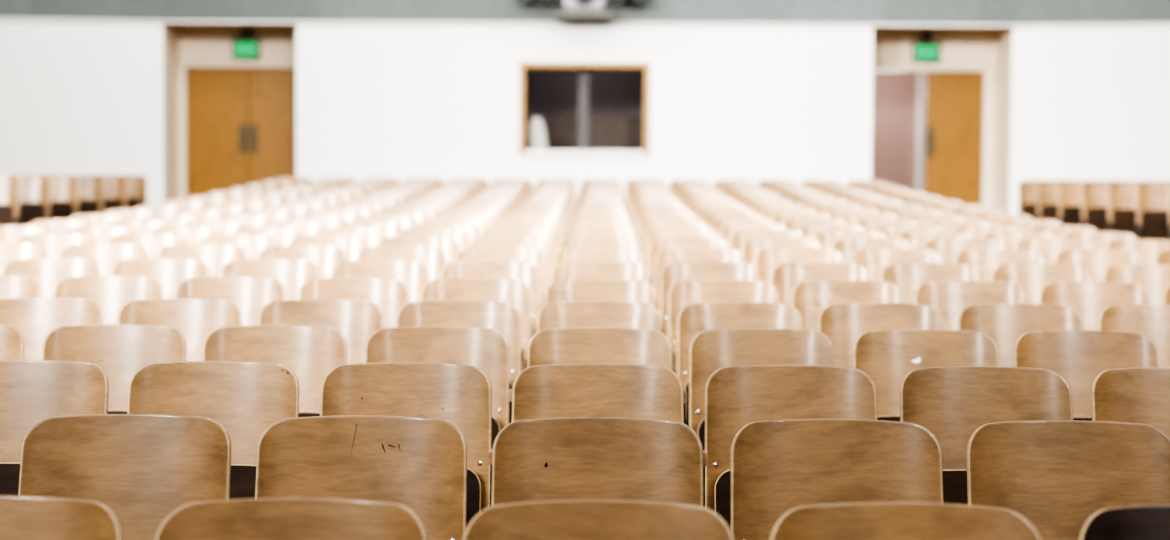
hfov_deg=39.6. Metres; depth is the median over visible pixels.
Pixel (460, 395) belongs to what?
seat
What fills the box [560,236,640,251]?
seat
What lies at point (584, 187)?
seat
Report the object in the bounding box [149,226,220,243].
seat
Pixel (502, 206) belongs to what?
seat
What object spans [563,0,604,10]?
projector
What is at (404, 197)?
seat
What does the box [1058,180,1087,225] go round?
seat
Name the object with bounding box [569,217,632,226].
seat
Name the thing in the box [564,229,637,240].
seat
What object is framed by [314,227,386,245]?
seat
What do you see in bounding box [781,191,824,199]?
seat
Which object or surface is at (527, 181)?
seat
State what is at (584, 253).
seat
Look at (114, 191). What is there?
seat
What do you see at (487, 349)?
seat
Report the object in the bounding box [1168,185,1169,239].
seat
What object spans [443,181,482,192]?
seat
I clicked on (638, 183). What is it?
seat
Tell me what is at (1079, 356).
seat
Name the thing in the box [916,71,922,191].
trim
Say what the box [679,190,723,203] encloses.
seat
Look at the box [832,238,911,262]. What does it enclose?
seat
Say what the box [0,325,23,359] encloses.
seat
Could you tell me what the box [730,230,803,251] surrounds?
seat
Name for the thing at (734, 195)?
seat
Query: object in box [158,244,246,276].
seat
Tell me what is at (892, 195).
seat
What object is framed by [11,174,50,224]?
seat
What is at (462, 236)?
seat
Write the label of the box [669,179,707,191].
seat
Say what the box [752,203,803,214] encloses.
seat
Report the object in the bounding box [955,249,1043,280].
seat
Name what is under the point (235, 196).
seat
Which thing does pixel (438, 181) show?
seat
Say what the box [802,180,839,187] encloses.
seat
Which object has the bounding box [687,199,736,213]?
seat
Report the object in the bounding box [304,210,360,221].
seat
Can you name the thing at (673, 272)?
seat
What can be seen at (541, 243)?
seat
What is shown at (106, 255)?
seat
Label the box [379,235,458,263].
seat
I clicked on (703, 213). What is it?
seat
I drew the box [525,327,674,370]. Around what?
seat
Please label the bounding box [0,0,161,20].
wall
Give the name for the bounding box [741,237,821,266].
seat
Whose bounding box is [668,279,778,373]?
seat
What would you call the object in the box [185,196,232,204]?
seat
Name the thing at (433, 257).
seat
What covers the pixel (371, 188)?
seat
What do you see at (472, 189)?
seat
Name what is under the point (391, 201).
seat
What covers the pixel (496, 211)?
seat
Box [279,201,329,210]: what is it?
seat
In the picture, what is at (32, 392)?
seat
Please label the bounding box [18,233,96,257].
seat
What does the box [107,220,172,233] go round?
seat
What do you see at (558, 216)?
seat
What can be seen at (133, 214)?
seat
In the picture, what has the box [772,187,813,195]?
seat
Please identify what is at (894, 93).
door
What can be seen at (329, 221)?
seat
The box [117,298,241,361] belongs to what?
seat
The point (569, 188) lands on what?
seat
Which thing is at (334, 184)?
seat
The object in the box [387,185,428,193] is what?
seat
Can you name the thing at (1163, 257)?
seat
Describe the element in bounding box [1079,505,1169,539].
seat
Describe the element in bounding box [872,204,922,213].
seat
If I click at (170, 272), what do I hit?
seat
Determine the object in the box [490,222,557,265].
seat
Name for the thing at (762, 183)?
seat
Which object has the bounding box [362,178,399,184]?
seat
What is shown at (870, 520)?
seat
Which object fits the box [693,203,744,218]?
seat
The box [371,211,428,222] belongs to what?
seat
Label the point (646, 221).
seat
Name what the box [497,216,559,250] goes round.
seat
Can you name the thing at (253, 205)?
seat
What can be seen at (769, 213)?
seat
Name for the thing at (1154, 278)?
seat
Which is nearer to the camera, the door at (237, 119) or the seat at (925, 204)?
the seat at (925, 204)
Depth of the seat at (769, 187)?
19.08 m
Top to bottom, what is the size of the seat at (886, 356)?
0.841 m
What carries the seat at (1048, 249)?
on the floor
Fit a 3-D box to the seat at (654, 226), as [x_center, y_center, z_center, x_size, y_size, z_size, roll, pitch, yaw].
[0.645,0.094,11.315,0.485,0.841,0.289,0,2,1]
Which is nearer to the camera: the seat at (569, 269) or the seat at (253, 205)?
the seat at (569, 269)
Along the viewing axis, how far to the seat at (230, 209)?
14.01 m
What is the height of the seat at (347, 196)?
0.841 m
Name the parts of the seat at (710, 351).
seat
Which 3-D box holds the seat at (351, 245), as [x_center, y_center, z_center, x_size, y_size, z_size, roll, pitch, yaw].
[-1.529,0.214,9.630,0.485,0.841,0.289,0,2,0]
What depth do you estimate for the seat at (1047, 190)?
18.43 m
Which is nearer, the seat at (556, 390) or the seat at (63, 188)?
the seat at (556, 390)
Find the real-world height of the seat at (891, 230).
0.841 m
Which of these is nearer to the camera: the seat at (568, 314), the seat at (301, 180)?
the seat at (568, 314)
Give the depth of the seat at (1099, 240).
10.54 m
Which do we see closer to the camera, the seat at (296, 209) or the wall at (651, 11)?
the seat at (296, 209)
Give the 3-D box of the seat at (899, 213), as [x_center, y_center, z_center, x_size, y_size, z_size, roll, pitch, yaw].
[2.826,-0.101,13.854,0.485,0.841,0.289,0,2,1]
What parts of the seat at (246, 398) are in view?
seat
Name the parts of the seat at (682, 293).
seat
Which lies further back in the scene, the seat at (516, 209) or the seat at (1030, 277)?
the seat at (516, 209)
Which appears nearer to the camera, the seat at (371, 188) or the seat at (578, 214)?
the seat at (578, 214)
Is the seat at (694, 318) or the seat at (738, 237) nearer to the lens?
the seat at (694, 318)
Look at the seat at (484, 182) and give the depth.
19.96 m
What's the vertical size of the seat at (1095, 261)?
0.841 m
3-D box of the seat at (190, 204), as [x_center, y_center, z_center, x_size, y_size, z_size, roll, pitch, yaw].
[-3.644,-0.214,14.766,0.485,0.841,0.289,0,2,1]
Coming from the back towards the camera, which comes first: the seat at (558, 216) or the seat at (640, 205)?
the seat at (640, 205)
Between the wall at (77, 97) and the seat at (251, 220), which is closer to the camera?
the seat at (251, 220)
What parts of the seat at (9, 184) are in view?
seat, leg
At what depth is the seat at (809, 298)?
7.14 m
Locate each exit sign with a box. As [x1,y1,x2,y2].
[233,29,260,58]
[912,32,939,62]
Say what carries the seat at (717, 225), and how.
on the floor
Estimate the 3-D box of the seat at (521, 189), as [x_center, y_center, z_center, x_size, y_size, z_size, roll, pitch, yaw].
[-0.909,-0.527,18.150,0.485,0.841,0.289,0,2,0]
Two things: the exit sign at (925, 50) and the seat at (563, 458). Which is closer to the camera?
the seat at (563, 458)
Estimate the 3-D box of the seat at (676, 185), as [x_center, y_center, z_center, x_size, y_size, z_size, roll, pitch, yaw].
[1.255,-0.601,18.982,0.485,0.841,0.289,0,2,1]
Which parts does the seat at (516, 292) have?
seat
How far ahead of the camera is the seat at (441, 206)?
14.85 m
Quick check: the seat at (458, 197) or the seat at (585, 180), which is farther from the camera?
the seat at (585, 180)
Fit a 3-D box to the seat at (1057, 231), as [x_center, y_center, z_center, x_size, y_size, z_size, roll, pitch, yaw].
[3.342,0.111,11.291,0.485,0.841,0.289,0,2,1]
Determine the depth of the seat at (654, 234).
10.56 m
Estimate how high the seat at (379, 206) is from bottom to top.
0.841 m
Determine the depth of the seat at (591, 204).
14.84 m
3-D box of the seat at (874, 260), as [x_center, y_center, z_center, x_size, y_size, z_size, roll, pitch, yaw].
[1.695,0.306,8.747,0.485,0.841,0.289,0,2,1]
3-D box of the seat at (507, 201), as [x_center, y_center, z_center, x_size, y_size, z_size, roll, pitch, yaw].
[-0.938,-0.277,15.594,0.485,0.841,0.289,0,2,1]
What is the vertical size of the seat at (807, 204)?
0.841 m
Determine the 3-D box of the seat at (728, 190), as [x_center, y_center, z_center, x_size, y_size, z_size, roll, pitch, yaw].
[1.790,-0.511,18.125,0.485,0.841,0.289,0,2,1]
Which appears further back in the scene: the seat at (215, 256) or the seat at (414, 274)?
the seat at (215, 256)
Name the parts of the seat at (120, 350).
seat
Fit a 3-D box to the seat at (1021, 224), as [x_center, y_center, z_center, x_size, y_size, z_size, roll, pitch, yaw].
[3.351,0.043,12.143,0.485,0.841,0.289,0,2,1]
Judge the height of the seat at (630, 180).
0.841 m
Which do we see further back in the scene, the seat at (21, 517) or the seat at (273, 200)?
the seat at (273, 200)
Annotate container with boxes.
[528,116,547,149]
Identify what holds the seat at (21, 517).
on the floor
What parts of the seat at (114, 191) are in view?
seat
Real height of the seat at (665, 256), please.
0.841 m
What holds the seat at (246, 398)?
on the floor
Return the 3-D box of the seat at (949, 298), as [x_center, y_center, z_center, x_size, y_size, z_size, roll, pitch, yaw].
[1.679,0.473,7.043,0.485,0.841,0.289,0,2,1]
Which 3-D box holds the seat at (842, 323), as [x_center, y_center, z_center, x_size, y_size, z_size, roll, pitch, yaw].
[1.136,0.552,6.196,0.485,0.841,0.289,0,2,1]
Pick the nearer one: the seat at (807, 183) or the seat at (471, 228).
the seat at (471, 228)
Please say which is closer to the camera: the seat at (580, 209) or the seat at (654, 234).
the seat at (654, 234)
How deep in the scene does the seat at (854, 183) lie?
19.92 m
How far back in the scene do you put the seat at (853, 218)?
13.11 m
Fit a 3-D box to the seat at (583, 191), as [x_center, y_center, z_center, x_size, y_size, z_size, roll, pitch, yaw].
[0.162,-0.436,17.288,0.491,0.841,0.289,0,2,1]
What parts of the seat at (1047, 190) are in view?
seat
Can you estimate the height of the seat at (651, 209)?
0.841 m
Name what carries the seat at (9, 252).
on the floor
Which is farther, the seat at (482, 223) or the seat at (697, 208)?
the seat at (697, 208)
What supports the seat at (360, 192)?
on the floor
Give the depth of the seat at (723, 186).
19.08 m
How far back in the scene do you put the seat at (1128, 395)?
4.58 m
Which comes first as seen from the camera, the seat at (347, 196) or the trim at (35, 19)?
the seat at (347, 196)
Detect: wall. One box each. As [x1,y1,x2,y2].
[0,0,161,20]
[0,20,163,204]
[162,0,1013,23]
[163,23,1012,213]
[526,69,643,115]
[1010,25,1169,213]
[1014,0,1169,23]
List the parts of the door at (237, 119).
handle, handle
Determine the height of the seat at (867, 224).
0.841 m
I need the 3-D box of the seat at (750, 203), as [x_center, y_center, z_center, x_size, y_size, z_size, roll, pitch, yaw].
[1.764,-0.261,15.569,0.485,0.841,0.289,0,2,1]
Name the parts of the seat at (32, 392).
seat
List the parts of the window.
sill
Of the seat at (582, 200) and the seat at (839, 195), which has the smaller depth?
the seat at (582, 200)
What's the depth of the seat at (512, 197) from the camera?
16.55 m
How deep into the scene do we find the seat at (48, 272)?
8.03 m
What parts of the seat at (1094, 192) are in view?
seat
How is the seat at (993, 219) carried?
on the floor
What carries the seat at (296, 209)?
on the floor
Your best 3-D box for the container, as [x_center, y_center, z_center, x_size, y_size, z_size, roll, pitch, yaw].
[-0.642,-1.854,22.248,0.269,0.497,0.179,1,2,5]
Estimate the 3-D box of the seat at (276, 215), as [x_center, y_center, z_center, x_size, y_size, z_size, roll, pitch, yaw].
[-2.581,-0.061,13.051,0.485,0.841,0.289,0,2,1]
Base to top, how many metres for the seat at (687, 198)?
0.841 m
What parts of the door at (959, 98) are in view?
handle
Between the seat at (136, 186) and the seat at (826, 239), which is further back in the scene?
the seat at (136, 186)
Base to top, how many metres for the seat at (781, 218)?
0.841 m
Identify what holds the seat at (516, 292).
on the floor
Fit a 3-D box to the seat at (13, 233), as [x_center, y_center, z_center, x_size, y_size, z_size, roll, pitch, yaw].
[-3.684,0.134,10.502,0.485,0.841,0.289,0,2,1]
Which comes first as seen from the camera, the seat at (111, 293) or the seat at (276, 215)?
the seat at (111, 293)
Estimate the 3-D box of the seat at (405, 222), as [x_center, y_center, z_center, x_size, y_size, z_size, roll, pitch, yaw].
[-1.508,0.014,12.188,0.485,0.841,0.289,0,2,1]
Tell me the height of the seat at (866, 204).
0.841 m
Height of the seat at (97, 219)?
0.841 m
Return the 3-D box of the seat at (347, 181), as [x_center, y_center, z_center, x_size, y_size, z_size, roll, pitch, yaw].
[-3.053,-0.713,19.874,0.485,0.841,0.289,0,2,0]
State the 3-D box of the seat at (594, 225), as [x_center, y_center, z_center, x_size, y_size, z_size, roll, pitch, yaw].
[0.106,0.091,11.320,0.491,0.841,0.289,0,2,0]
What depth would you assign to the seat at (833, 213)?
13.96 m
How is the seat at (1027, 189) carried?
on the floor
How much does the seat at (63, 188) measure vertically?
0.841 m
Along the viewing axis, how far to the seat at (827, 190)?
18.22 m
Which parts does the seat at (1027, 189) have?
seat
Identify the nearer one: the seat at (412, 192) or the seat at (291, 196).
the seat at (291, 196)
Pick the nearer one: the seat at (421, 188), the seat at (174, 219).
the seat at (174, 219)
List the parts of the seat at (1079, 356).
seat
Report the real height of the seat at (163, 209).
0.841 m
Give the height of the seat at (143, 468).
0.841 m
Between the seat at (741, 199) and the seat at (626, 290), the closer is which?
the seat at (626, 290)
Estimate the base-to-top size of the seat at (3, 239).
0.841 m
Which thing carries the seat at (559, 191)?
on the floor
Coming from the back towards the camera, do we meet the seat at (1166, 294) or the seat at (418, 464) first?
the seat at (1166, 294)
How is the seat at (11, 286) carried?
on the floor
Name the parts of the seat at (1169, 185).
leg, backrest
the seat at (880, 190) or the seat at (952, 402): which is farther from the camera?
the seat at (880, 190)
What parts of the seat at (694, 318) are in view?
seat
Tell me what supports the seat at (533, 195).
on the floor
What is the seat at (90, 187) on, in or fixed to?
on the floor
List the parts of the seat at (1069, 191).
leg, seat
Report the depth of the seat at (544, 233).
10.57 m
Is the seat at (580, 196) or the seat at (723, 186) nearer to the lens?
the seat at (580, 196)
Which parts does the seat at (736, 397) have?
seat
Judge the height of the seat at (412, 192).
0.841 m
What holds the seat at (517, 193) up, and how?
on the floor
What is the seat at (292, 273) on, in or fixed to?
on the floor
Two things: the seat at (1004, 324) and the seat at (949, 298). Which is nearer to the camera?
the seat at (1004, 324)
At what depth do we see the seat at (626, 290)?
7.16 m
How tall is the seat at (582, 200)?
0.841 m
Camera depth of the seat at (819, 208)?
14.81 m
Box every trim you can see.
[0,18,1169,26]
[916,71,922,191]
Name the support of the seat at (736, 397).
on the floor
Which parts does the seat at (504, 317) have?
backrest, seat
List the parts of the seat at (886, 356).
seat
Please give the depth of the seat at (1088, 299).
7.13 m
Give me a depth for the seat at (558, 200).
15.69 m
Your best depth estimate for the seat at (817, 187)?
19.07 m
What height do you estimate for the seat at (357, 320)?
0.841 m
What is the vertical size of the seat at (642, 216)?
0.841 m
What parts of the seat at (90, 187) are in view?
seat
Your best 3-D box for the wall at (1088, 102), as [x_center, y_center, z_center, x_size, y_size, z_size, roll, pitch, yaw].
[8.955,-1.445,21.255,6.684,3.517,0.218,1,2,8]
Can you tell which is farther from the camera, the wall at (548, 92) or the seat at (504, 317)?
the wall at (548, 92)
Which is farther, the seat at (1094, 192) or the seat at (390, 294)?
the seat at (1094, 192)
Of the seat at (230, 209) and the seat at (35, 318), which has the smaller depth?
the seat at (35, 318)
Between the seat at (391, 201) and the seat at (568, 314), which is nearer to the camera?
the seat at (568, 314)
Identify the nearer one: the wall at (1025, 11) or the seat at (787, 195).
the seat at (787, 195)
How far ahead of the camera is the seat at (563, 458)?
3.74 m
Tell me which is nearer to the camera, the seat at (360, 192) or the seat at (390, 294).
the seat at (390, 294)
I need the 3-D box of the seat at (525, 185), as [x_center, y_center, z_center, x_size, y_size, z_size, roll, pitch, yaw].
[-0.902,-0.614,19.002,0.485,0.841,0.289,0,2,0]
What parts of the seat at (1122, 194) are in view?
leg, seat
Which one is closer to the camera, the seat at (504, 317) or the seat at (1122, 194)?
the seat at (504, 317)
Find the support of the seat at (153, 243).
on the floor
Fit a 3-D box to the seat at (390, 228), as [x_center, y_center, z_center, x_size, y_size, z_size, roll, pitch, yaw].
[-1.517,0.082,11.335,0.485,0.841,0.289,0,2,1]
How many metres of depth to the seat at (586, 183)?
19.10 m
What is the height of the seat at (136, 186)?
0.841 m
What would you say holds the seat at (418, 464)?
on the floor
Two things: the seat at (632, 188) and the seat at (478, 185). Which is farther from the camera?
the seat at (478, 185)
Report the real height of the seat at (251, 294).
0.841 m
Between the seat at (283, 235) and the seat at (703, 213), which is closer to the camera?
the seat at (283, 235)
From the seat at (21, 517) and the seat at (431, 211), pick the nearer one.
the seat at (21, 517)
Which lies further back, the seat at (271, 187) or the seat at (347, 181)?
the seat at (347, 181)
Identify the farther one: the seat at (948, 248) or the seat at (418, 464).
the seat at (948, 248)
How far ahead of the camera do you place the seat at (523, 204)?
14.84 m
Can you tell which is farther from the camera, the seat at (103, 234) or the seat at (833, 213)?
the seat at (833, 213)
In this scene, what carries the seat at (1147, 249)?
on the floor
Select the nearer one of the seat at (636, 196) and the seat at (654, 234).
the seat at (654, 234)
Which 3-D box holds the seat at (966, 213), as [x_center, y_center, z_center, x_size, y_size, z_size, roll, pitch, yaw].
[3.371,-0.098,13.849,0.485,0.841,0.289,0,2,1]
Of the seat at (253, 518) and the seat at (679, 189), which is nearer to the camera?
the seat at (253, 518)
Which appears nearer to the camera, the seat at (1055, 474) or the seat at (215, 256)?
the seat at (1055, 474)
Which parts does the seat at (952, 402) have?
seat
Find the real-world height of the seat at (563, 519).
0.841 m
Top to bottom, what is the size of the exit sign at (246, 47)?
0.415 m
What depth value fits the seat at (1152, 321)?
6.29 m
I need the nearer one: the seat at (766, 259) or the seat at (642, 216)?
the seat at (766, 259)
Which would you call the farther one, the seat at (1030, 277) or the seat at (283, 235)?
the seat at (283, 235)
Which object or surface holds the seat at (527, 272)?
on the floor
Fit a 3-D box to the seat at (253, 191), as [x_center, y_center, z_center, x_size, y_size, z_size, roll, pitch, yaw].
[-3.615,-0.458,17.323,0.485,0.841,0.289,0,2,1]
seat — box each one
[0,174,19,225]
[0,225,54,242]
[0,234,7,242]
[0,243,49,274]
[0,275,39,298]
[0,297,101,359]
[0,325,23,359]
[0,360,108,495]
[0,496,121,539]
[3,258,100,297]
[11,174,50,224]
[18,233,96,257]
[18,414,230,539]
[29,219,94,232]
[42,324,186,413]
[47,174,78,219]
[53,276,162,323]
[60,243,147,275]
[66,226,137,242]
[70,214,130,225]
[75,175,103,213]
[100,175,126,212]
[104,209,160,219]
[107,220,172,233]
[108,234,187,257]
[111,258,208,298]
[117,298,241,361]
[123,175,146,208]
[127,361,298,498]
[134,205,187,213]
[141,214,201,225]
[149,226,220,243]
[156,498,427,539]
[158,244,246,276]
[161,200,211,209]
[171,210,227,219]
[175,276,284,325]
[183,220,248,233]
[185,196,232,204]
[197,205,250,214]
[198,234,277,258]
[203,325,346,416]
[206,191,251,200]
[212,215,272,226]
[220,200,269,209]
[221,259,317,299]
[226,188,268,195]
[231,227,302,244]
[237,210,294,220]
[241,196,287,204]
[243,184,283,191]
[255,415,466,539]
[257,245,345,277]
[258,299,382,363]
[259,180,298,187]
[259,205,312,215]
[260,192,304,200]
[260,221,325,234]
[274,177,310,183]
[276,188,318,196]
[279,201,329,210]
[283,215,344,227]
[289,235,368,259]
[299,277,407,327]
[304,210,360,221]
[306,181,344,187]
[313,192,357,200]
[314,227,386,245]
[318,177,354,184]
[320,362,491,527]
[322,206,375,215]
[326,188,369,196]
[332,259,428,302]
[336,221,402,235]
[338,201,388,210]
[340,184,380,192]
[351,181,390,188]
[353,197,400,206]
[355,216,416,228]
[358,245,445,280]
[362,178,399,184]
[365,192,410,201]
[365,326,508,448]
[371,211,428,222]
[376,188,419,197]
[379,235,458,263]
[385,206,439,217]
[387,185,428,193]
[396,300,520,423]
[397,181,436,189]
[397,201,448,212]
[397,228,470,250]
[406,178,443,185]
[408,197,456,208]
[413,222,479,243]
[418,193,464,203]
[421,278,530,371]
[426,216,487,235]
[427,189,470,199]
[435,185,476,196]
[438,211,495,228]
[441,260,538,337]
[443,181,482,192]
[448,206,502,222]
[449,178,487,188]
[456,202,507,216]
[456,246,544,310]
[462,500,733,539]
[464,197,512,212]
[470,236,549,294]
[471,193,517,207]
[478,189,521,203]
[481,228,553,283]
[484,185,525,198]
[488,182,528,195]
[488,417,706,506]
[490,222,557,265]
[494,178,531,190]
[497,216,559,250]
[505,211,562,244]
[509,364,686,423]
[510,207,564,239]
[516,202,566,233]
[520,198,568,227]
[524,193,570,222]
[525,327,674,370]
[528,189,572,217]
[531,186,573,194]
[534,182,574,210]
[534,301,663,332]
[537,179,575,203]
[543,279,657,306]
[550,261,651,284]
[554,246,643,266]
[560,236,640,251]
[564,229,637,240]
[566,222,634,232]
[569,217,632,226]
[571,212,630,220]
[572,207,627,215]
[574,202,625,209]
[575,198,624,204]
[576,194,623,200]
[578,190,622,196]
[579,186,621,191]
[580,182,620,188]
[581,179,619,184]
[625,179,663,206]
[626,182,666,210]
[627,186,669,211]
[628,190,672,216]
[630,194,676,218]
[631,198,680,224]
[633,203,685,229]
[635,207,690,234]
[637,212,695,242]
[640,217,702,253]
[643,223,710,265]
[646,229,719,273]
[650,237,730,290]
[655,247,743,311]
[660,261,758,337]
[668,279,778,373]
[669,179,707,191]
[672,183,711,196]
[676,186,717,199]
[677,302,801,425]
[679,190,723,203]
[683,194,729,208]
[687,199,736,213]
[689,328,833,466]
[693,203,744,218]
[699,208,753,223]
[704,213,762,229]
[705,365,876,526]
[712,218,774,235]
[713,180,750,189]
[718,183,758,193]
[720,223,787,243]
[724,187,765,196]
[730,190,773,201]
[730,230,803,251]
[730,419,942,539]
[736,194,782,205]
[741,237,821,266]
[744,199,792,209]
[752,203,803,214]
[755,247,843,282]
[757,180,795,187]
[761,208,815,219]
[764,183,804,191]
[769,502,1041,539]
[771,262,869,305]
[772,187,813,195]
[772,213,829,224]
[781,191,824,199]
[784,218,845,230]
[790,195,835,204]
[792,280,901,330]
[798,224,864,238]
[801,199,848,208]
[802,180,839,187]
[811,183,849,190]
[812,204,863,213]
[813,230,885,248]
[818,303,943,367]
[821,187,862,195]
[825,208,879,218]
[832,191,874,199]
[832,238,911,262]
[840,213,897,224]
[843,195,889,203]
[846,180,883,187]
[853,329,997,421]
[854,248,942,280]
[856,218,917,230]
[857,184,895,190]
[857,200,904,208]
[869,187,909,194]
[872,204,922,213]
[875,224,941,238]
[881,263,979,303]
[882,191,925,199]
[888,209,941,218]
[897,195,942,204]
[898,231,969,248]
[900,366,1072,504]
[913,200,960,208]
[915,281,1024,329]
[923,238,1003,262]
[952,209,1005,218]
[953,225,1018,238]
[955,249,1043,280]
[958,303,1082,366]
[966,420,1169,539]
[974,214,1031,224]
[981,231,1053,248]
[992,263,1089,303]
[1000,219,1061,230]
[1014,239,1094,263]
[1014,330,1158,420]
[1018,180,1040,218]
[1030,225,1096,238]
[1037,180,1062,220]
[1039,282,1149,330]
[1055,249,1143,281]
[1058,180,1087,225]
[1064,232,1136,248]
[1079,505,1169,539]
[1081,180,1118,231]
[1091,367,1169,436]
[1098,304,1169,366]
[1102,264,1169,303]
[1106,239,1169,263]
[1107,180,1141,236]
[1136,180,1169,239]
[1155,250,1169,263]
[1163,285,1169,304]
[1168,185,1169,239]
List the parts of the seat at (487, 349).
seat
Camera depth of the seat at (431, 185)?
19.11 m
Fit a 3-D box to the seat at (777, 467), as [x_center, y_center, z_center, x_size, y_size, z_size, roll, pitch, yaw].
[0.569,0.770,3.643,0.485,0.841,0.289,0,2,1]
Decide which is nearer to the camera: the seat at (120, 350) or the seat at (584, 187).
the seat at (120, 350)
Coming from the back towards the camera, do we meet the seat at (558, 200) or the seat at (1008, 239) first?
the seat at (558, 200)
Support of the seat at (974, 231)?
on the floor
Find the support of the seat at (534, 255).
on the floor
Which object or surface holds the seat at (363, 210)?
on the floor
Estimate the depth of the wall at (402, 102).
21.63 m
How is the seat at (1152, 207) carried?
on the floor
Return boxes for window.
[519,62,649,156]
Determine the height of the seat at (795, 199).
0.841 m
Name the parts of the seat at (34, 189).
seat, leg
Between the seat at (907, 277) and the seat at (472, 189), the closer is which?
the seat at (907, 277)
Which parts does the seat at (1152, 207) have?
leg, seat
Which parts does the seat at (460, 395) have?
seat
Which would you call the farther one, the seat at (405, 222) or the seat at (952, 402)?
the seat at (405, 222)
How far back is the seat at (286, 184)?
19.13 m
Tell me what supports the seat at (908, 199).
on the floor
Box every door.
[178,60,296,199]
[871,71,925,192]
[872,64,993,208]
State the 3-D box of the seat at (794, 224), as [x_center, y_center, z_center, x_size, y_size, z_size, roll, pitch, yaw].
[1.731,0.033,12.158,0.485,0.841,0.289,0,2,1]
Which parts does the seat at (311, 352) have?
seat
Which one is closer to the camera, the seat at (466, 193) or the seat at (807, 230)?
the seat at (807, 230)
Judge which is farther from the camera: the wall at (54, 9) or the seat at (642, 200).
the wall at (54, 9)
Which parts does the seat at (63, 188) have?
seat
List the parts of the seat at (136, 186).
seat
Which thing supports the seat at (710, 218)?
on the floor
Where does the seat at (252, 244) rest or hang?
on the floor
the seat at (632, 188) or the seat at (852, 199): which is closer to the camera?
the seat at (852, 199)
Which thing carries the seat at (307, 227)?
on the floor
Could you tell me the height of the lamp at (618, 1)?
0.170 m
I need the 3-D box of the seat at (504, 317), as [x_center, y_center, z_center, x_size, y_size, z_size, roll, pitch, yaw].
[-0.489,0.543,6.210,0.485,0.841,0.289,0,2,0]
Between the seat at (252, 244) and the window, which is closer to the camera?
the seat at (252, 244)
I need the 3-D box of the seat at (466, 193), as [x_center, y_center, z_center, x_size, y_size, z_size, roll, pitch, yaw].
[-1.456,-0.446,17.303,0.485,0.841,0.289,0,2,1]
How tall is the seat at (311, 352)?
0.841 m
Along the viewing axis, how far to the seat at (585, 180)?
19.95 m
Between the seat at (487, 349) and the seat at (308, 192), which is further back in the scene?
the seat at (308, 192)
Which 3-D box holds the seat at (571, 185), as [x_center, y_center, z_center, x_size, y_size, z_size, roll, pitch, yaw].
[-0.364,-0.611,18.997,0.485,0.841,0.289,0,2,1]
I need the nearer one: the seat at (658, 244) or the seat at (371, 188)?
the seat at (658, 244)
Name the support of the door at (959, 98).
in the wall at (402, 102)
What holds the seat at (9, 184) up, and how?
on the floor
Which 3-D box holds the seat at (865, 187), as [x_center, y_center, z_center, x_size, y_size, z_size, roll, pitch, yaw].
[3.417,-0.588,18.962,0.485,0.841,0.289,0,2,0]
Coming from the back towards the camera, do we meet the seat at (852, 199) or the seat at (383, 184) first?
the seat at (383, 184)
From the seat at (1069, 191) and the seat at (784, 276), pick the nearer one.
the seat at (784, 276)
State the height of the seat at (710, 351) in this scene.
0.841 m
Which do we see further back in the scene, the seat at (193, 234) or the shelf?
the shelf
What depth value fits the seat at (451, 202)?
15.70 m
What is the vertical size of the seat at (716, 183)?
0.841 m
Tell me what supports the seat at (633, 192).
on the floor
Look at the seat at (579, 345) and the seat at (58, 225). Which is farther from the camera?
the seat at (58, 225)
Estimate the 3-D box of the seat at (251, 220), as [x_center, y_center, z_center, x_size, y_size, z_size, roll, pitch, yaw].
[-2.591,0.007,12.198,0.485,0.841,0.289,0,2,1]
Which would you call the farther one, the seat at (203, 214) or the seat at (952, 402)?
the seat at (203, 214)
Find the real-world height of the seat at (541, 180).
0.841 m
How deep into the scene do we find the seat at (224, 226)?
11.45 m
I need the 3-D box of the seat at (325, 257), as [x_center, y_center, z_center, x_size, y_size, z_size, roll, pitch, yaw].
[-1.544,0.287,8.777,0.485,0.841,0.289,0,2,1]
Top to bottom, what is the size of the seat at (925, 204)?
0.841 m
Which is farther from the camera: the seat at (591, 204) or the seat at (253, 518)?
the seat at (591, 204)
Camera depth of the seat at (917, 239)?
10.55 m
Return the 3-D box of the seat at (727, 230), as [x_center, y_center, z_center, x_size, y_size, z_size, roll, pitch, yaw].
[1.184,0.098,11.310,0.485,0.841,0.289,0,2,1]
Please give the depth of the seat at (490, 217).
13.14 m

